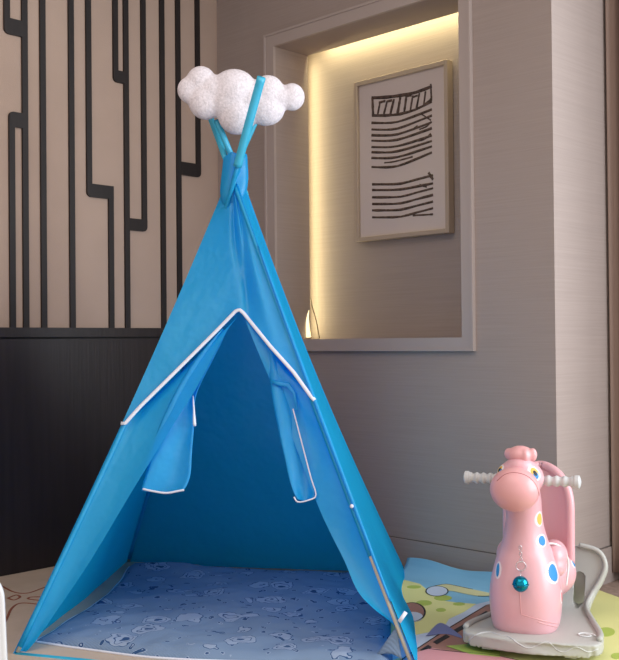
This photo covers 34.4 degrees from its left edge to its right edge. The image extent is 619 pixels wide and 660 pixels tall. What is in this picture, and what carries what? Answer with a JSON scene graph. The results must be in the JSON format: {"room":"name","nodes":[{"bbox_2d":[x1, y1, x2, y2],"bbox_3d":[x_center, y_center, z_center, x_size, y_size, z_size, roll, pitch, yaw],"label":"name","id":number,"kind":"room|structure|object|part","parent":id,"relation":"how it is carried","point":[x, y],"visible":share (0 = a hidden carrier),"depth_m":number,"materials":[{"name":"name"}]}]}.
{"room":"children's room","nodes":[
{"label":"children's room","id":0,"kind":"room"},
{"bbox_2d":[0,0,217,327],"bbox_3d":[-1.954,-0.443,3.243,0.100,2.800,4.950,-1,-1,44],"label":"wall","id":1,"kind":"structure","parent":0,"point":[199,194],"depth_m":4.25,"materials":[{"name":"beige paint"}]},
{"bbox_2d":[3,0,29,326],"bbox_3d":[-1.167,-0.925,3.977,0.011,1.832,0.102,-1,-1,44],"label":"trim","id":2,"kind":"structure","parent":1,"relation":"attached to","point":[19,28],"depth_m":3.98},
{"bbox_2d":[39,0,47,327],"bbox_3d":[-1.083,-0.925,4.062,0.010,1.832,0.025,-1,-1,44],"label":"trim","id":3,"kind":"structure","parent":1,"relation":"attached to","point":[42,3],"depth_m":4.05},
{"bbox_2d":[67,0,75,327],"bbox_3d":[-0.990,-0.925,4.157,0.010,1.832,0.025,-1,-1,44],"label":"trim","id":4,"kind":"structure","parent":1,"relation":"attached to","point":[70,3],"depth_m":4.15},
{"bbox_2d":[0,338,159,576],"bbox_3d":[-2.021,0.495,3.062,0.030,0.922,4.600,-1,-1,44],"label":"wall panel","id":5,"kind":"object","parent":1,"relation":"attached to","point":[64,403],"depth_m":4.04,"materials":[{"name":"brown wood"}]},
{"bbox_2d":[0,337,159,338],"bbox_3d":[-2.032,0.030,3.074,0.012,0.008,4.600,-1,-1,44],"label":"trim","id":6,"kind":"structure","parent":1,"relation":"attached to","point":[0,337],"depth_m":4.15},
{"bbox_2d":[0,327,163,336],"bbox_3d":[-2.024,0.007,3.066,0.036,0.038,4.600,-1,-1,44],"label":"trim","id":7,"kind":"structure","parent":1,"relation":"attached to","point":[4,331],"depth_m":4.13,"materials":[{"name":"brown wood"}]},
{"bbox_2d":[85,0,114,327],"bbox_3d":[-0.893,-0.925,4.256,0.011,1.832,0.132,-1,-1,44],"label":"trim","id":8,"kind":"structure","parent":1,"relation":"attached to","point":[92,190],"depth_m":4.22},
{"bbox_2d":[112,0,147,327],"bbox_3d":[-0.784,-0.924,4.367,0.011,1.832,0.172,-1,-1,44],"label":"trim","id":9,"kind":"structure","parent":1,"relation":"attached to","point":[122,77],"depth_m":4.35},
{"bbox_2d":[159,0,166,327],"bbox_3d":[-0.661,-0.924,4.493,0.010,1.832,0.025,-1,-1,44],"label":"trim","id":10,"kind":"structure","parent":1,"relation":"attached to","point":[161,2],"depth_m":4.49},
{"bbox_2d":[175,0,200,297],"bbox_3d":[-0.557,-0.924,4.598,0.011,1.832,0.139,-1,-1,44],"label":"trim","id":11,"kind":"structure","parent":1,"relation":"attached to","point":[182,168],"depth_m":4.56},
{"bbox_2d":[217,0,611,552],"bbox_3d":[0.405,-0.452,4.298,1.790,2.800,0.560,-1,-1,44],"label":"wall","id":12,"kind":"structure","parent":0,"point":[411,424],"depth_m":3.74,"materials":[{"name":"beige paint"}]},
{"bbox_2d":[263,0,475,350],"bbox_3d":[0.204,-0.621,4.091,1.118,1.415,0.019,-1,-1,44],"label":"trim","id":13,"kind":"structure","parent":12,"relation":"attached to","point":[467,342],"depth_m":3.88,"materials":[{"name":"beige wood"}]},
{"bbox_2d":[306,311,310,337],"bbox_3d":[-0.007,-0.031,4.562,0.023,0.131,0.042,0,-1,-13],"label":"lamp","id":14,"kind":"object","parent":13,"relation":"on","point":[308,334],"visible":1,"depth_m":4.55,"materials":[{"name":"beige"}]},
{"bbox_2d":[310,298,319,338],"bbox_3d":[0.019,-0.056,4.570,0.017,0.190,0.118,0,-1,-20],"label":"power cable","id":15,"kind":"object","parent":13,"relation":"on","point":[310,298],"visible":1,"depth_m":4.54,"materials":[{"name":"brown plastic"}]},
{"bbox_2d":[354,59,453,242],"bbox_3d":[0.395,-0.747,4.268,0.512,0.708,0.038,-1,-1,44],"label":"framed picture","id":16,"kind":"object","parent":12,"relation":"attached to","point":[404,158],"visible":1,"depth_m":4.25,"materials":[{"name":"beige paper"}]},
{"bbox_2d":[389,536,496,571],"bbox_3d":[0.221,0.884,4.077,1.798,0.126,0.008,-1,-1,44],"label":"baseboard","id":17,"kind":"structure","parent":12,"relation":"attached to","point":[452,556],"depth_m":3.78,"materials":[{"name":"grey"}]},
{"bbox_2d":[600,545,618,584],"bbox_3d":[1.024,0.867,3.617,0.008,0.134,0.460,-1,-1,44],"label":"baseboard","id":18,"kind":"structure","parent":12,"relation":"attached to","point":[607,551],"depth_m":3.70,"materials":[{"name":"grey"}]},
{"bbox_2d":[214,566,618,596],"bbox_3d":[-0.011,0.943,1.481,5.300,0.050,5.160,-1,-1,44],"label":"floor","id":19,"kind":"structure","parent":0,"point":[612,588],"depth_m":3.69,"materials":[{"name":"carpet"}]},
{"bbox_2d":[0,562,196,659],"bbox_3d":[-0.822,0.937,2.724,2.198,0.006,2.400,-1,-1,44],"label":"floor mat","id":20,"kind":"object","parent":19,"relation":"on","point":[23,591],"visible":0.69,"depth_m":3.39,"materials":[{"name":"brown carpet"}]},
{"bbox_2d":[0,583,7,659],"bbox_3d":[-0.799,0.738,2.211,0.270,0.392,0.040,-1,-1,0],"label":"panel","id":21,"kind":"object","parent":20,"relation":"on","point":[3,635],"visible":1,"depth_m":2.21,"materials":[{"name":"white"}]},
{"bbox_2d":[14,76,417,659],"bbox_3d":[-0.241,0.059,3.336,1.174,1.780,1.479,-1,-1,5],"label":"tent","id":22,"kind":"object","parent":20,"relation":"on","point":[229,449],"visible":0.99,"depth_m":3.37,"materials":[{"name":"blue fabric"}]},
{"bbox_3d":[-0.512,0.157,3.486,0.605,1.582,1.225,-1,-1,5],"label":"panel","id":23,"kind":"part","parent":22,"relation":"part of","materials":[{"name":"blue fabric"}]},
{"bbox_2d":[14,320,234,652],"bbox_3d":[-0.562,0.447,3.130,0.753,1.005,0.129,0,-1,-30],"label":"door curtain","id":24,"kind":"object","parent":22,"relation":"hanging from","point":[157,434],"depth_m":3.14,"materials":[{"name":"blue fabric"}]},
{"bbox_3d":[-0.253,0.160,3.952,0.963,1.581,0.794,-1,-1,44],"label":"panel","id":25,"kind":"part","parent":22,"relation":"part of","materials":[{"name":"blue fabric"}]},
{"bbox_2d":[177,66,304,134],"bbox_3d":[-0.234,-0.786,3.422,0.431,0.234,0.115,0,-1,-7],"label":"decoration","id":26,"kind":"object","parent":22,"relation":"attached to","point":[225,96],"visible":0.91,"depth_m":3.38,"materials":[{"name":"white fabric"}]},
{"bbox_3d":[0.315,0.173,3.319,0.775,1.529,0.927,0,-1,-36],"label":"panel","id":27,"kind":"part","parent":22,"relation":"part of","materials":[{"name":"blue fabric"}]},
{"bbox_2d":[244,317,412,659],"bbox_3d":[0.043,0.438,3.020,0.074,1.002,0.746,0,-1,-41],"label":"door curtain","id":28,"kind":"object","parent":22,"relation":"hanging from","point":[314,468],"depth_m":3.05,"materials":[{"name":"blue fabric"}]},
{"bbox_2d":[34,562,401,659],"bbox_3d":[-0.238,0.892,3.356,1.178,0.099,1.097,-1,-1,10],"label":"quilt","id":29,"kind":"object","parent":20,"relation":"on","point":[156,610],"visible":0.91,"depth_m":3.16,"materials":[{"name":"fabric"}]},
{"bbox_2d":[391,558,618,659],"bbox_3d":[0.554,0.894,2.942,1.591,0.070,1.548,-1,-1,44],"label":"play mat","id":30,"kind":"object","parent":19,"relation":"on","point":[440,598],"visible":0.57,"depth_m":3.29,"materials":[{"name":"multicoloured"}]},
{"bbox_2d":[407,585,420,588],"bbox_3d":[0.378,0.930,3.619,0.047,0.001,0.050,-1,-1,44],"label":"spot","id":31,"kind":"object","parent":30,"relation":"on","point":[408,586],"depth_m":3.62,"materials":[{"name":"green"}]},
{"bbox_2d":[416,600,431,605],"bbox_3d":[0.389,0.927,3.397,0.058,0.001,0.065,-1,-1,44],"label":"spot","id":32,"kind":"object","parent":30,"relation":"on","point":[418,602],"depth_m":3.39,"materials":[{"name":"green"}]},
{"bbox_2d":[436,608,445,611],"bbox_3d":[0.435,0.925,3.306,0.036,0.001,0.042,-1,-1,44],"label":"spot","id":33,"kind":"object","parent":30,"relation":"on","point":[437,609],"depth_m":3.30,"materials":[{"name":"green"}]},
{"bbox_2d":[434,595,451,600],"bbox_3d":[0.462,0.927,3.461,0.062,0.001,0.070,-1,-1,44],"label":"spot","id":34,"kind":"object","parent":30,"relation":"on","point":[436,597],"depth_m":3.46,"materials":[{"name":"green"}]},
{"bbox_2d":[453,602,464,605],"bbox_3d":[0.505,0.926,3.380,0.038,0.001,0.043,-1,-1,44],"label":"spot","id":35,"kind":"object","parent":30,"relation":"on","point":[454,603],"depth_m":3.38,"materials":[{"name":"green"}]},
{"bbox_2d":[463,446,607,658],"bbox_3d":[0.693,0.629,3.048,0.400,0.585,0.596,-1,-1,18],"label":"giraffe","id":36,"kind":"object","parent":30,"relation":"on","point":[553,616],"visible":1,"depth_m":2.87,"materials":[{"name":"pink plastic"}]},
{"bbox_2d":[496,563,499,576],"bbox_3d":[0.544,0.694,2.891,0.009,0.041,0.020,0,-1,-8],"label":"spot","id":37,"kind":"object","parent":36,"relation":"on","point":[497,564],"depth_m":2.89,"materials":[{"name":"blue plastic"}]},
{"bbox_2d":[512,545,528,591],"bbox_3d":[0.598,0.676,2.822,0.052,0.122,0.068,-1,-1,44],"label":"pendant","id":38,"kind":"object","parent":36,"relation":"hanging from","point":[520,583],"visible":1,"depth_m":2.80,"materials":[{"name":"teal"}]},
{"bbox_3d":[0.598,0.655,2.839,0.024,0.078,0.045,-1,-1,37],"label":"chain","id":39,"kind":"part","parent":38,"relation":"part of","materials":[{"name":"silver metal"}]},
{"bbox_2d":[537,513,541,524],"bbox_3d":[0.664,0.545,2.884,0.003,0.037,0.030,-1,-1,42],"label":"spot","id":40,"kind":"object","parent":36,"relation":"attached to","point":[539,515],"depth_m":2.88,"materials":[{"name":"yellow plastic"}]},
{"bbox_2d":[539,536,544,545],"bbox_3d":[0.670,0.607,2.879,0.035,0.031,0.007,0,-1,-44],"label":"spot","id":41,"kind":"object","parent":36,"relation":"attached to","point":[541,538],"depth_m":2.88,"materials":[{"name":"blue plastic"}]},
{"bbox_2d":[548,564,557,581],"bbox_3d":[0.700,0.696,2.868,0.014,0.053,0.059,-1,-1,37],"label":"spot","id":42,"kind":"object","parent":36,"relation":"on","point":[552,568],"depth_m":2.86,"materials":[{"name":"blue"}]},
{"bbox_3d":[0.729,0.573,3.164,0.201,0.298,0.079,-1,-1,22],"label":"backrest","id":43,"kind":"part","parent":36,"relation":"part of","materials":[{"name":"pink plastic"}]},
{"bbox_2d":[601,627,614,635],"bbox_3d":[0.903,0.920,3.047,0.052,0.001,0.099,-1,-1,21],"label":"spot","id":44,"kind":"object","parent":30,"relation":"on","point":[607,631],"depth_m":3.05,"materials":[{"name":"green"}]},
{"bbox_2d":[611,653,618,658],"bbox_3d":[0.866,0.917,2.815,0.036,0.001,0.054,-1,-1,44],"label":"spot","id":45,"kind":"object","parent":30,"relation":"on","point":[613,655],"depth_m":2.81,"materials":[{"name":"green"}]},
{"bbox_3d":[-0.038,-1.907,1.515,5.300,0.050,5.160,-1,-1,44],"label":"ceiling","id":46,"kind":"structure","parent":0,"visible":0},
{"bbox_2d":[605,0,618,572],"bbox_3d":[1.378,-0.478,3.496,0.704,2.745,0.067,-1,-1,44],"label":"door frame","id":47,"kind":"structure","parent":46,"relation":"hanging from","point":[611,6],"depth_m":3.73,"materials":[{"name":"wood"}]}
]}

